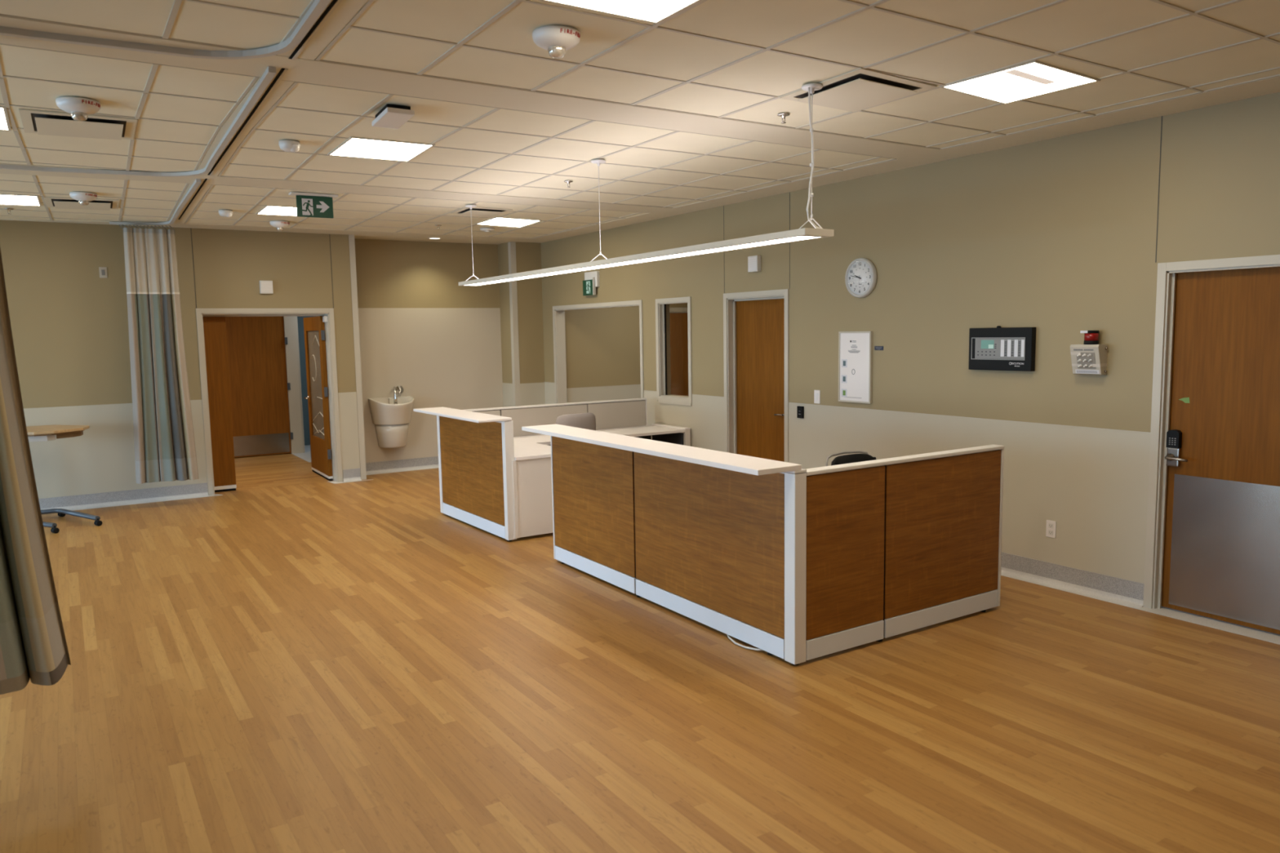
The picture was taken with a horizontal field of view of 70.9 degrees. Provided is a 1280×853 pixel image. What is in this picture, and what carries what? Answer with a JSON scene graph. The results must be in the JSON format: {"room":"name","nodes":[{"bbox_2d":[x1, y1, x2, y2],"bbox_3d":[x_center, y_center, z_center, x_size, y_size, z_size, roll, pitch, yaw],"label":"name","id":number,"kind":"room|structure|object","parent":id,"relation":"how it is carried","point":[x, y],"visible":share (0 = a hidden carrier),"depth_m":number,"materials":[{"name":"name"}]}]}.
{"room":"hospital ward","nodes":[
{"label":"hospital ward","id":0,"kind":"room"},
{"bbox_2d":[0,219,360,498],"bbox_3d":[-6.865,-0.614,9.125,7.940,3.138,0.144,-5,7,-32],"label":"wall","id":1,"kind":"structure","parent":0,"point":[69,322],"depth_m":9.75,"materials":[{"name":"beige paint"}]},
{"bbox_2d":[98,266,107,277],"bbox_3d":[-5.761,-1.654,9.652,0.072,0.114,0.012,-5,7,-32],"label":"wall fitting","id":2,"kind":"object","parent":1,"relation":"attached to","point":[103,270],"visible":1,"depth_m":9.65,"materials":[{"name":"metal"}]},
{"bbox_2d":[38,482,208,511],"bbox_3d":[-7.458,0.938,8.754,5.925,0.150,0.081,-5,7,-32],"label":"baseboard","id":3,"kind":"structure","parent":1,"relation":"attached to","point":[87,501],"depth_m":9.93,"materials":[{"name":"plastic"}]},
{"bbox_2d":[259,280,273,293],"bbox_3d":[-4.374,-1.632,10.527,0.140,0.150,0.052,-5,7,-32],"label":"wall speaker","id":4,"kind":"object","parent":1,"relation":"attached to","point":[265,286],"visible":1,"depth_m":10.51,"materials":[{"name":"white plastic"}]},
{"bbox_2d":[261,281,272,292],"bbox_3d":[-4.360,-1.629,10.506,0.116,0.115,0.002,-5,7,-32],"label":"grille","id":5,"kind":"object","parent":4,"relation":"attached to","point":[266,286],"depth_m":10.51,"materials":[{"name":"white plastic"}]},
{"bbox_2d":[195,308,342,495],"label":"door","id":6,"kind":"structure","parent":1,"relation":"in","point":[319,331],"depth_m":10.65,"materials":[{"name":"brown wood"}]},
{"bbox_2d":[328,479,373,484],"bbox_3d":[-3.631,0.678,11.281,0.510,0.003,0.240,-5,7,-32],"label":"trim","id":7,"kind":"structure","parent":1,"relation":"attached to","point":[334,482],"depth_m":11.17,"materials":[{"name":"plastic"}]},
{"bbox_2d":[342,468,362,482],"bbox_3d":[-3.586,0.609,11.226,0.215,0.150,0.081,-5,7,-32],"label":"baseboard","id":8,"kind":"structure","parent":1,"relation":"attached to","point":[353,474],"depth_m":11.26,"materials":[{"name":"plastic"}]},
{"bbox_2d":[348,235,366,479],"bbox_3d":[-3.530,-0.843,11.216,0.069,3.038,0.077,-5,7,-32],"label":"trim","id":9,"kind":"structure","parent":1,"relation":"attached to","point":[351,237],"depth_m":11.18,"materials":[{"name":"beige paint"}]},
{"bbox_2d":[297,315,317,445],"bbox_3d":[-4.268,-0.967,13.634,1.600,2.800,3.800,-5,7,-32],"label":"wall","id":10,"kind":"structure","parent":0,"point":[300,318],"depth_m":14.95,"materials":[{"name":"paint"}]},
{"bbox_2d":[354,238,502,462],"bbox_3d":[-2.866,-1.007,12.180,2.400,3.138,0.145,-5,7,-32],"label":"wall","id":11,"kind":"structure","parent":0,"point":[423,332],"depth_m":12.09,"materials":[{"name":"beige paint"}]},
{"bbox_2d":[368,385,413,448],"bbox_3d":[-3.193,-0.120,11.729,0.570,0.810,0.413,-5,7,-32],"label":"basin","id":12,"kind":"object","parent":11,"relation":"attached to","point":[391,417],"visible":1,"depth_m":11.68,"materials":[{"name":"white ceramic"}]},
{"bbox_2d":[393,385,403,404],"bbox_3d":[-3.157,-0.415,11.761,0.245,0.230,0.351,-5,7,-32],"label":"faucet","id":13,"kind":"object","parent":12,"relation":"on","point":[398,389],"depth_m":11.88,"materials":[{"name":"silver metal"}]},
{"bbox_2d":[365,456,438,475],"bbox_3d":[-2.788,0.488,12.237,2.090,0.150,0.081,-5,7,-32],"label":"baseboard","id":14,"kind":"structure","parent":11,"relation":"attached to","point":[425,463],"depth_m":12.02,"materials":[{"name":"plastic"}]},
{"bbox_2d":[497,241,545,407],"bbox_3d":[-1.630,-1.085,12.719,0.597,3.138,0.569,-5,7,-32],"label":"wall","id":15,"kind":"structure","parent":0,"point":[528,255],"depth_m":12.45,"materials":[{"name":"beige paint"}]},
{"bbox_2d":[507,241,520,406],"bbox_3d":[-1.716,-0.997,12.374,0.078,3.038,0.077,-5,7,-32],"label":"trim","id":16,"kind":"structure","parent":15,"relation":"attached to","point":[511,245],"depth_m":12.31,"materials":[{"name":"beige paint"}]},
{"bbox_2d":[564,302,687,403],"bbox_3d":[1.865,-0.864,11.899,4.367,2.750,4.240,-5,7,-32],"label":"wall","id":17,"kind":"structure","parent":0,"point":[602,345],"depth_m":12.71,"materials":[{"name":"beige paint"}]},
{"bbox_2d":[669,307,688,395],"bbox_3d":[0.686,-0.715,13.585,1.080,2.140,0.144,-5,7,-32],"label":"door","id":18,"kind":"structure","parent":17,"relation":"in","point":[677,316],"depth_m":13.44,"materials":[{"name":"brown wood"}]},
{"bbox_2d":[0,444,1279,852],"bbox_3d":[-3.052,1.287,5.913,10.633,0.102,19.800,-5,7,-32],"label":"floor","id":19,"kind":"structure","parent":0,"point":[366,666],"depth_m":4.26,"materials":[{"name":"brown wood"}]},
{"bbox_2d":[26,424,102,533],"bbox_3d":[-5.850,0.500,8.871,0.855,0.940,1.134,-5,7,-32],"label":"table","id":20,"kind":"object","parent":19,"relation":"on","point":[40,433],"visible":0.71,"depth_m":8.87,"materials":[{"name":"brown wood"}]},
{"bbox_2d":[413,407,553,541],"bbox_3d":[-1.387,0.391,8.483,0.982,1.085,1.573,-5,7,-32],"label":"desk","id":21,"kind":"object","parent":19,"relation":"on","point":[482,484],"visible":0.87,"depth_m":7.99,"materials":[{"name":"laminate"}]},
{"bbox_2d":[413,407,511,422],"bbox_3d":[-1.657,-0.112,8.248,0.313,0.026,1.545,-5,7,-34],"label":"countertop","id":22,"kind":"structure","parent":21,"relation":"on","point":[472,416],"depth_m":8.06,"materials":[{"name":"white laminate"}]},
{"bbox_2d":[463,398,647,436],"bbox_3d":[-0.905,0.271,9.636,2.305,1.025,0.082,-5,7,-32],"label":"partition wall","id":23,"kind":"structure","parent":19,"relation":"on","point":[620,413],"depth_m":9.72,"materials":[{"name":"fabric"}]},
{"bbox_2d":[555,413,595,430],"bbox_3d":[-0.734,0.367,8.879,0.620,1.025,0.585,-6,8,-37],"label":"office chair","id":24,"kind":"object","parent":19,"relation":"on","point":[583,420],"visible":0.09,"depth_m":8.59,"materials":[{"name":"grey fabric"}]},
{"bbox_2d":[651,423,690,446],"bbox_3d":[0.339,0.358,10.004,0.088,0.732,0.654,-5,7,-32],"label":"desk","id":25,"kind":"object","parent":19,"relation":"on","point":[681,438],"visible":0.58,"depth_m":9.82,"materials":[{"name":"white laminate"}]},
{"bbox_2d":[513,425,684,460],"bbox_3d":[-0.478,0.139,8.974,2.390,0.028,1.460,-5,7,-32],"label":"work surface","id":26,"kind":"object","parent":25,"relation":"on","point":[528,446],"visible":0.6,"depth_m":9.08,"materials":[{"name":"white laminate"}]},
{"bbox_2d":[547,435,651,445],"bbox_3d":[-0.536,0.419,9.814,1.575,0.680,0.025,-5,7,-32],"label":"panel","id":27,"kind":"object","parent":26,"relation":"attached to","point":[649,437],"visible":0.02,"depth_m":10.16,"materials":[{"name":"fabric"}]},
{"bbox_2d":[726,634,763,650],"bbox_3d":[0.579,1.237,5.181,0.080,0.022,0.397,-4,7,-29],"label":"power cord","id":28,"kind":"object","parent":19,"relation":"on","point":[728,636],"visible":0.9,"depth_m":5.11,"materials":[{"name":"white plastic"}]},
{"bbox_2d":[521,423,1004,665],"bbox_3d":[0.694,0.582,6.304,2.001,1.092,2.786,-5,7,-32],"label":"reception desk","id":29,"kind":"object","parent":19,"relation":"on","point":[793,563],"visible":1,"depth_m":5.29,"materials":[{"name":"laminate"}]},
{"bbox_2d":[521,423,801,475],"bbox_3d":[-0.028,0.114,5.785,0.297,0.028,2.771,-5,7,-32],"label":"countertop","id":30,"kind":"structure","parent":29,"relation":"on","point":[757,466],"depth_m":5.35,"materials":[{"name":"white laminate"}]},
{"bbox_2d":[825,450,875,466],"bbox_3d":[1.631,0.659,6.241,0.620,0.919,0.605,-5,7,-34],"label":"chair","id":31,"kind":"object","parent":19,"relation":"on","point":[864,456],"visible":0.06,"depth_m":6.39,"materials":[{"name":"black plastic"}]},
{"bbox_2d":[0,0,1279,244],"bbox_3d":[-1.888,-1.654,3.700,10.633,0.100,15.300,-5,7,-32],"label":"ceiling","id":32,"kind":"structure","parent":0,"point":[681,110],"depth_m":4.74,"materials":[{"name":"tile"}]},
{"bbox_2d":[0,106,11,130],"bbox_3d":[-3.775,-1.694,4.862,0.595,0.007,0.625,-5,7,-32],"label":"recessed light","id":33,"kind":"object","parent":32,"relation":"in","point":[4,120],"visible":1,"depth_m":5.03,"materials":[{"name":"white plastic"}]},
{"bbox_2d":[0,107,8,129],"bbox_3d":[-3.775,-1.694,4.862,0.567,0.004,0.597,-5,7,-32],"label":"diffuser","id":34,"kind":"object","parent":33,"relation":"attached to","point":[3,113],"depth_m":5.01,"materials":[{"name":"white plastic"}]},
{"bbox_2d":[4,208,13,213],"bbox_3d":[-5.880,-2.006,8.384,0.074,0.048,0.074,-5,7,-32],"label":"sprinkler","id":35,"kind":"object","parent":32,"relation":"attached to","point":[7,209],"visible":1,"depth_m":8.37,"materials":[{"name":"silver metal"}]},
{"bbox_2d":[0,193,41,206],"bbox_3d":[-5.574,-1.976,7.823,0.608,0.007,0.735,-5,7,-32],"label":"recessed light","id":36,"kind":"object","parent":32,"relation":"in","point":[5,199],"visible":1,"depth_m":7.88,"materials":[{"name":"white plastic"}]},
{"bbox_2d":[18,108,137,139],"bbox_3d":[-3.235,-1.728,5.199,0.568,0.027,0.660,-5,7,-32],"label":"ceiling vent","id":37,"kind":"object","parent":32,"relation":"in","point":[39,122],"visible":0.97,"depth_m":5.12,"materials":[{"name":"white metal"}]},
{"bbox_2d":[55,96,100,121],"bbox_3d":[-2.915,-1.639,4.673,0.200,0.098,0.200,-5,7,-32],"label":"smoke detector","id":38,"kind":"object","parent":32,"relation":"attached to","point":[79,108],"visible":1,"depth_m":4.62,"materials":[{"name":"white plastic"}]},
{"bbox_2d":[43,196,119,210],"bbox_3d":[-5.039,-2.007,8.133,0.585,0.027,0.730,-5,7,-32],"label":"ceiling vent","id":39,"kind":"object","parent":32,"relation":"in","point":[51,202],"visible":0.93,"depth_m":8.06,"materials":[{"name":"white metal"}]},
{"bbox_2d":[69,191,97,205],"bbox_3d":[-4.696,-1.917,7.593,0.200,0.098,0.200,-5,7,-32],"label":"smoke detector","id":40,"kind":"object","parent":32,"relation":"attached to","point":[83,197],"visible":1,"depth_m":7.54,"materials":[{"name":"white plastic"}]},
{"bbox_2d":[0,66,288,177],"bbox_3d":[-4.447,-1.619,4.388,4.666,0.026,3.418,-5,7,-32],"label":"track","id":41,"kind":"object","parent":32,"relation":"attached to","point":[270,71],"visible":1,"depth_m":5.66,"materials":[{"name":"metal"}]},
{"bbox_2d":[109,178,208,225],"bbox_3d":[-4.290,-2.043,8.369,0.545,0.026,3.318,-6,8,-40],"label":"track","id":42,"kind":"object","parent":32,"relation":"attached to","point":[197,181],"visible":1,"depth_m":8.35,"materials":[{"name":"metal"}]},
{"bbox_2d":[119,224,199,484],"bbox_3d":[-5.131,-0.772,9.592,0.606,2.724,0.256,-3,7,-22],"label":"privacy curtain","id":43,"kind":"object","parent":42,"relation":"hanging from","point":[165,450],"visible":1,"depth_m":9.55,"materials":[{"name":"fabric"}]},
{"bbox_2d":[0,0,342,60],"bbox_3d":[-2.211,-1.283,0.848,4.577,0.026,5.017,-5,7,-32],"label":"track","id":44,"kind":"object","parent":32,"relation":"attached to","point":[317,6],"visible":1,"depth_m":3.71,"materials":[{"name":"metal"}]},
{"bbox_2d":[0,247,71,694],"bbox_3d":[-2.921,-0.199,3.548,0.986,2.669,0.241,-6,8,-38],"label":"privacy curtain","id":45,"kind":"object","parent":44,"relation":"hanging from","point":[33,646],"visible":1,"depth_m":3.79,"materials":[{"name":"fabric"}]},
{"bbox_2d":[218,209,232,217],"bbox_3d":[-4.026,-2.066,8.741,0.128,0.067,0.128,-5,7,-32],"label":"sensor","id":46,"kind":"object","parent":32,"relation":"attached to","point":[225,213],"visible":1,"depth_m":8.70,"materials":[{"name":"white plastic"}]},
{"bbox_2d":[255,204,297,216],"bbox_3d":[-3.429,-2.126,8.888,0.610,0.007,0.670,-5,7,-32],"label":"recessed light","id":47,"kind":"object","parent":32,"relation":"in","point":[268,209],"visible":0.51,"depth_m":8.82,"materials":[{"name":"white plastic"}]},
{"bbox_2d":[269,220,289,231],"bbox_3d":[-3.870,-2.151,9.669,0.200,0.098,0.201,-5,7,-32],"label":"smoke detector","id":48,"kind":"object","parent":32,"relation":"attached to","point":[280,225],"visible":1,"depth_m":9.61,"materials":[{"name":"white plastic"}]},
{"bbox_2d":[278,139,300,152],"bbox_3d":[-2.230,-1.778,5.724,0.128,0.067,0.128,-5,7,-32],"label":"sensor","id":49,"kind":"object","parent":32,"relation":"attached to","point":[286,145],"visible":1,"depth_m":5.68,"materials":[{"name":"white plastic"}]},
{"bbox_2d":[288,191,337,217],"bbox_3d":[-2.839,-1.924,7.838,0.395,0.200,0.100,-5,7,-32],"label":"exit sign","id":50,"kind":"object","parent":32,"relation":"hanging from","point":[308,204],"visible":1,"depth_m":7.83,"materials":[{"name":"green plastic"}]},
{"bbox_2d":[327,136,435,161],"bbox_3d":[-1.731,-1.852,6.022,0.570,0.007,0.650,-5,7,-32],"label":"recessed light","id":51,"kind":"object","parent":32,"relation":"in","point":[353,147],"visible":1,"depth_m":5.99,"materials":[{"name":"white plastic"}]},
{"bbox_2d":[372,103,414,128],"bbox_3d":[-1.362,-1.710,4.952,0.150,0.074,0.294,-5,7,-32],"label":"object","id":52,"kind":"object","parent":32,"relation":"attached to","point":[391,116],"visible":1,"depth_m":4.90,"materials":[{"name":"white plastic"}]},
{"bbox_2d":[427,237,440,239],"bbox_3d":[-2.640,-2.420,11.563,0.170,0.008,0.170,-5,7,-32],"label":"recessed light","id":53,"kind":"object","parent":32,"relation":"in","point":[428,237],"visible":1,"depth_m":11.53,"materials":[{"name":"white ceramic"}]},
{"bbox_2d":[450,207,512,217],"bbox_3d":[-1.610,-2.171,9.116,0.510,0.027,0.510,-5,7,-32],"label":"ceiling vent","id":54,"kind":"object","parent":32,"relation":"in","point":[475,211],"visible":0.94,"depth_m":9.04,"materials":[{"name":"white metal"}]},
{"bbox_2d":[480,227,494,231],"bbox_3d":[-1.803,-2.319,10.620,0.170,0.037,0.170,-5,7,-32],"label":"detector","id":55,"kind":"object","parent":32,"relation":"attached to","point":[486,229],"visible":1,"depth_m":10.56,"materials":[{"name":"white plastic"}]},
{"bbox_2d":[475,217,541,227],"bbox_3d":[-1.464,-2.285,10.066,0.620,0.007,0.720,-5,7,-32],"label":"recessed light","id":56,"kind":"object","parent":32,"relation":"in","point":[499,221],"visible":1,"depth_m":10.02,"materials":[{"name":"white plastic"}]},
{"bbox_2d":[532,25,580,58],"bbox_3d":[-0.346,-1.585,3.741,0.200,0.098,0.201,-5,7,-32],"label":"smoke detector","id":57,"kind":"object","parent":32,"relation":"attached to","point":[556,39],"visible":1,"depth_m":3.68,"materials":[{"name":"white plastic"}]},
{"bbox_2d":[564,180,573,187],"bbox_3d":[-0.588,-1.993,7.399,0.074,0.048,0.074,-5,7,-32],"label":"sprinkler","id":58,"kind":"object","parent":32,"relation":"attached to","point":[568,182],"visible":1,"depth_m":7.39,"materials":[{"name":"silver metal"}]},
{"bbox_2d":[541,0,701,23],"bbox_3d":[-0.015,-1.587,3.236,0.575,0.007,0.585,-5,7,-32],"label":"recessed light","id":59,"kind":"object","parent":32,"relation":"in","point":[655,11],"visible":1,"depth_m":3.44,"materials":[{"name":"white plastic"}]},
{"bbox_2d":[458,83,834,285],"bbox_3d":[-0.390,-1.560,6.701,0.200,0.758,4.990,-5,7,-31],"label":"pendant light","id":60,"kind":"object","parent":32,"relation":"hanging from","point":[804,233],"visible":1,"depth_m":5.47,"materials":[{"name":"white metal"}]},
{"bbox_2d":[464,235,819,285],"bbox_3d":[-0.384,-1.190,6.740,0.143,0.010,4.869,-5,7,-31],"label":"diffuser","id":61,"kind":"object","parent":60,"relation":"attached to","point":[585,266],"depth_m":6.50,"materials":[{"name":"white plastic"}]},
{"bbox_2d":[777,112,790,123],"bbox_3d":[0.833,-1.787,5.220,0.074,0.048,0.074,-5,7,-32],"label":"sprinkler","id":62,"kind":"object","parent":32,"relation":"attached to","point":[783,115],"visible":1,"depth_m":5.21,"materials":[{"name":"silver metal"}]},
{"bbox_2d":[779,66,937,111],"bbox_3d":[1.144,-1.756,4.742,0.615,0.027,0.640,-5,7,-32],"label":"ceiling vent","id":63,"kind":"object","parent":32,"relation":"in","point":[857,89],"visible":1,"depth_m":4.66,"materials":[{"name":"white metal"}]},
{"bbox_2d":[939,60,1100,103],"bbox_3d":[1.951,-1.768,4.645,0.630,0.011,0.585,-5,7,-32],"label":"recessed light","id":64,"kind":"object","parent":32,"relation":"in","point":[1036,77],"visible":1,"depth_m":4.62,"materials":[{"name":"white plastic"}]},
{"bbox_2d":[540,92,1279,583],"bbox_3d":[2.590,-0.511,6.605,0.147,3.138,15.135,-5,7,-32],"label":"wall","id":65,"kind":"structure","parent":0,"point":[1062,237],"depth_m":6.44,"materials":[{"name":"beige paint"}]},
{"bbox_2d":[582,271,599,295],"bbox_3d":[-0.617,-1.793,11.272,0.066,0.290,0.325,-5,7,-32],"label":"exit sign","id":66,"kind":"object","parent":65,"relation":"attached to","point":[591,281],"visible":1,"depth_m":11.24,"materials":[{"name":"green plastic"}]},
{"bbox_2d":[552,299,644,404],"bbox_3d":[-0.504,-0.479,11.449,0.154,2.160,2.230,-5,7,-32],"label":"trim","id":67,"kind":"structure","parent":65,"relation":"attached to","point":[558,312],"depth_m":12.24,"materials":[{"name":"beige paint"}]},
{"bbox_2d":[655,296,692,405],"bbox_3d":[0.424,-0.832,9.943,0.160,1.168,0.666,-5,7,-32],"label":"window","id":68,"kind":"structure","parent":65,"relation":"in","point":[662,305],"depth_m":10.13,"materials":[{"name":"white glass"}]},
{"bbox_2d":[747,255,760,271],"bbox_3d":[1.097,-1.561,8.631,0.052,0.150,0.140,-5,7,-32],"label":"wall speaker","id":69,"kind":"object","parent":65,"relation":"attached to","point":[754,261],"visible":1,"depth_m":8.59,"materials":[{"name":"white plastic"}]},
{"bbox_2d":[748,257,756,270],"bbox_3d":[1.076,-1.559,8.617,0.002,0.115,0.116,-5,7,-32],"label":"grille","id":70,"kind":"object","parent":69,"relation":"attached to","point":[752,260],"depth_m":8.61,"materials":[{"name":"white plastic"}]},
{"bbox_2d":[723,288,788,462],"bbox_3d":[1.184,-0.234,8.838,0.154,2.165,0.963,-5,7,-32],"label":"door","id":71,"kind":"structure","parent":65,"relation":"in","point":[756,323],"depth_m":8.89,"materials":[{"name":"brown wood"}]},
{"bbox_2d":[796,405,804,418],"bbox_3d":[1.472,-0.132,8.254,0.022,0.110,0.076,-5,7,-32],"label":"card reader","id":72,"kind":"object","parent":65,"relation":"attached to","point":[800,410],"visible":1,"depth_m":8.24,"materials":[{"name":"black plastic"}]},
{"bbox_2d":[813,390,820,404],"bbox_3d":[1.588,-0.266,8.073,0.011,0.120,0.072,-5,7,-32],"label":"light switch","id":73,"kind":"object","parent":65,"relation":"attached to","point":[816,393],"visible":1,"depth_m":8.07,"materials":[{"name":"white plastic"}]},
{"bbox_2d":[838,331,872,404],"bbox_3d":[1.829,-0.505,7.651,0.024,0.604,0.366,-5,7,-32],"label":"notice board","id":74,"kind":"object","parent":65,"relation":"attached to","point":[855,348],"visible":1,"depth_m":7.64,"materials":[{"name":"white plastic"}]},
{"bbox_2d":[844,257,877,297],"bbox_3d":[1.841,-1.242,7.514,0.046,0.332,0.332,-5,7,-32],"label":"wall clock","id":75,"kind":"object","parent":65,"relation":"attached to","point":[860,277],"visible":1,"depth_m":7.49,"materials":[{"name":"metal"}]},
{"bbox_2d":[874,346,883,350],"bbox_3d":[1.973,-0.647,7.426,0.004,0.034,0.094,-5,7,-32],"label":"name plate","id":76,"kind":"object","parent":65,"relation":"attached to","point":[876,348],"visible":1,"depth_m":7.43,"materials":[{"name":"grey"}]},
{"bbox_2d":[968,325,1035,371],"bbox_3d":[2.584,-0.561,6.435,0.053,0.319,0.510,-5,7,-32],"label":"panel","id":77,"kind":"object","parent":65,"relation":"attached to","point":[998,348],"visible":1,"depth_m":6.40,"materials":[{"name":"black plastic"}]},
{"bbox_2d":[1045,520,1056,538],"bbox_3d":[2.846,0.711,6.228,0.008,0.118,0.072,-5,7,-32],"label":"wall outlet","id":78,"kind":"object","parent":65,"relation":"attached to","point":[1051,531],"visible":1,"depth_m":6.22,"materials":[{"name":"white plastic"}]},
{"bbox_2d":[1048,523,1053,528],"bbox_3d":[2.843,0.687,6.224,0.002,0.032,0.034,-5,7,-32],"label":"receptacle","id":79,"kind":"object","parent":78,"relation":"attached to","point":[1050,525],"depth_m":6.22,"materials":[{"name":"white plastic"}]},
{"bbox_2d":[1048,529,1053,535],"bbox_3d":[2.844,0.735,6.229,0.002,0.032,0.034,-5,7,-32],"label":"receptacle","id":80,"kind":"object","parent":78,"relation":"attached to","point":[1050,531],"depth_m":6.23,"materials":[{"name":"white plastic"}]},
{"bbox_2d":[1000,551,1143,608],"bbox_3d":[2.273,0.945,7.088,0.081,0.150,3.324,-5,7,-32],"label":"baseboard","id":81,"kind":"structure","parent":65,"relation":"attached to","point":[1118,591],"depth_m":6.10,"materials":[{"name":"plastic"}]},
{"bbox_2d":[1070,330,1107,375],"bbox_3d":[2.922,-0.479,5.856,0.118,0.290,0.207,-5,7,-32],"label":"alarm box","id":82,"kind":"object","parent":65,"relation":"attached to","point":[1090,357],"visible":1,"depth_m":5.82,"materials":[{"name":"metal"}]},
{"bbox_2d":[1137,606,1279,644],"bbox_3d":[3.506,1.189,5.286,0.185,0.003,1.066,-5,7,-32],"label":"trim","id":83,"kind":"structure","parent":65,"relation":"attached to","point":[1182,615],"depth_m":5.37,"materials":[{"name":"plastic"}]},
{"bbox_2d":[1142,254,1279,635],"bbox_3d":[3.522,0.113,5.199,0.178,2.160,1.059,-5,7,-32],"label":"door","id":84,"kind":"structure","parent":65,"relation":"in","point":[1212,546],"depth_m":5.34,"materials":[{"name":"brown wood"}]},
{"bbox_2d":[1178,397,1189,403],"bbox_3d":[3.320,-0.162,5.487,0.001,0.035,0.066,-5,7,-32],"label":"tape","id":85,"kind":"object","parent":84,"relation":"attached to","point":[1186,400],"visible":1,"depth_m":5.48,"materials":[{"name":"green plastic"}]},
{"bbox_3d":[-6.041,-0.808,12.428,2.900,2.800,4.525,-5,7,-32],"label":"wall","id":86,"kind":"structure","parent":0,"visible":0},
{"bbox_2d":[225,315,305,457],"bbox_3d":[-5.982,-0.780,13.574,1.625,2.500,0.155,-5,7,-32],"label":"door","id":87,"kind":"structure","parent":86,"relation":"in","point":[264,353],"depth_m":13.71,"materials":[{"name":"wood"}]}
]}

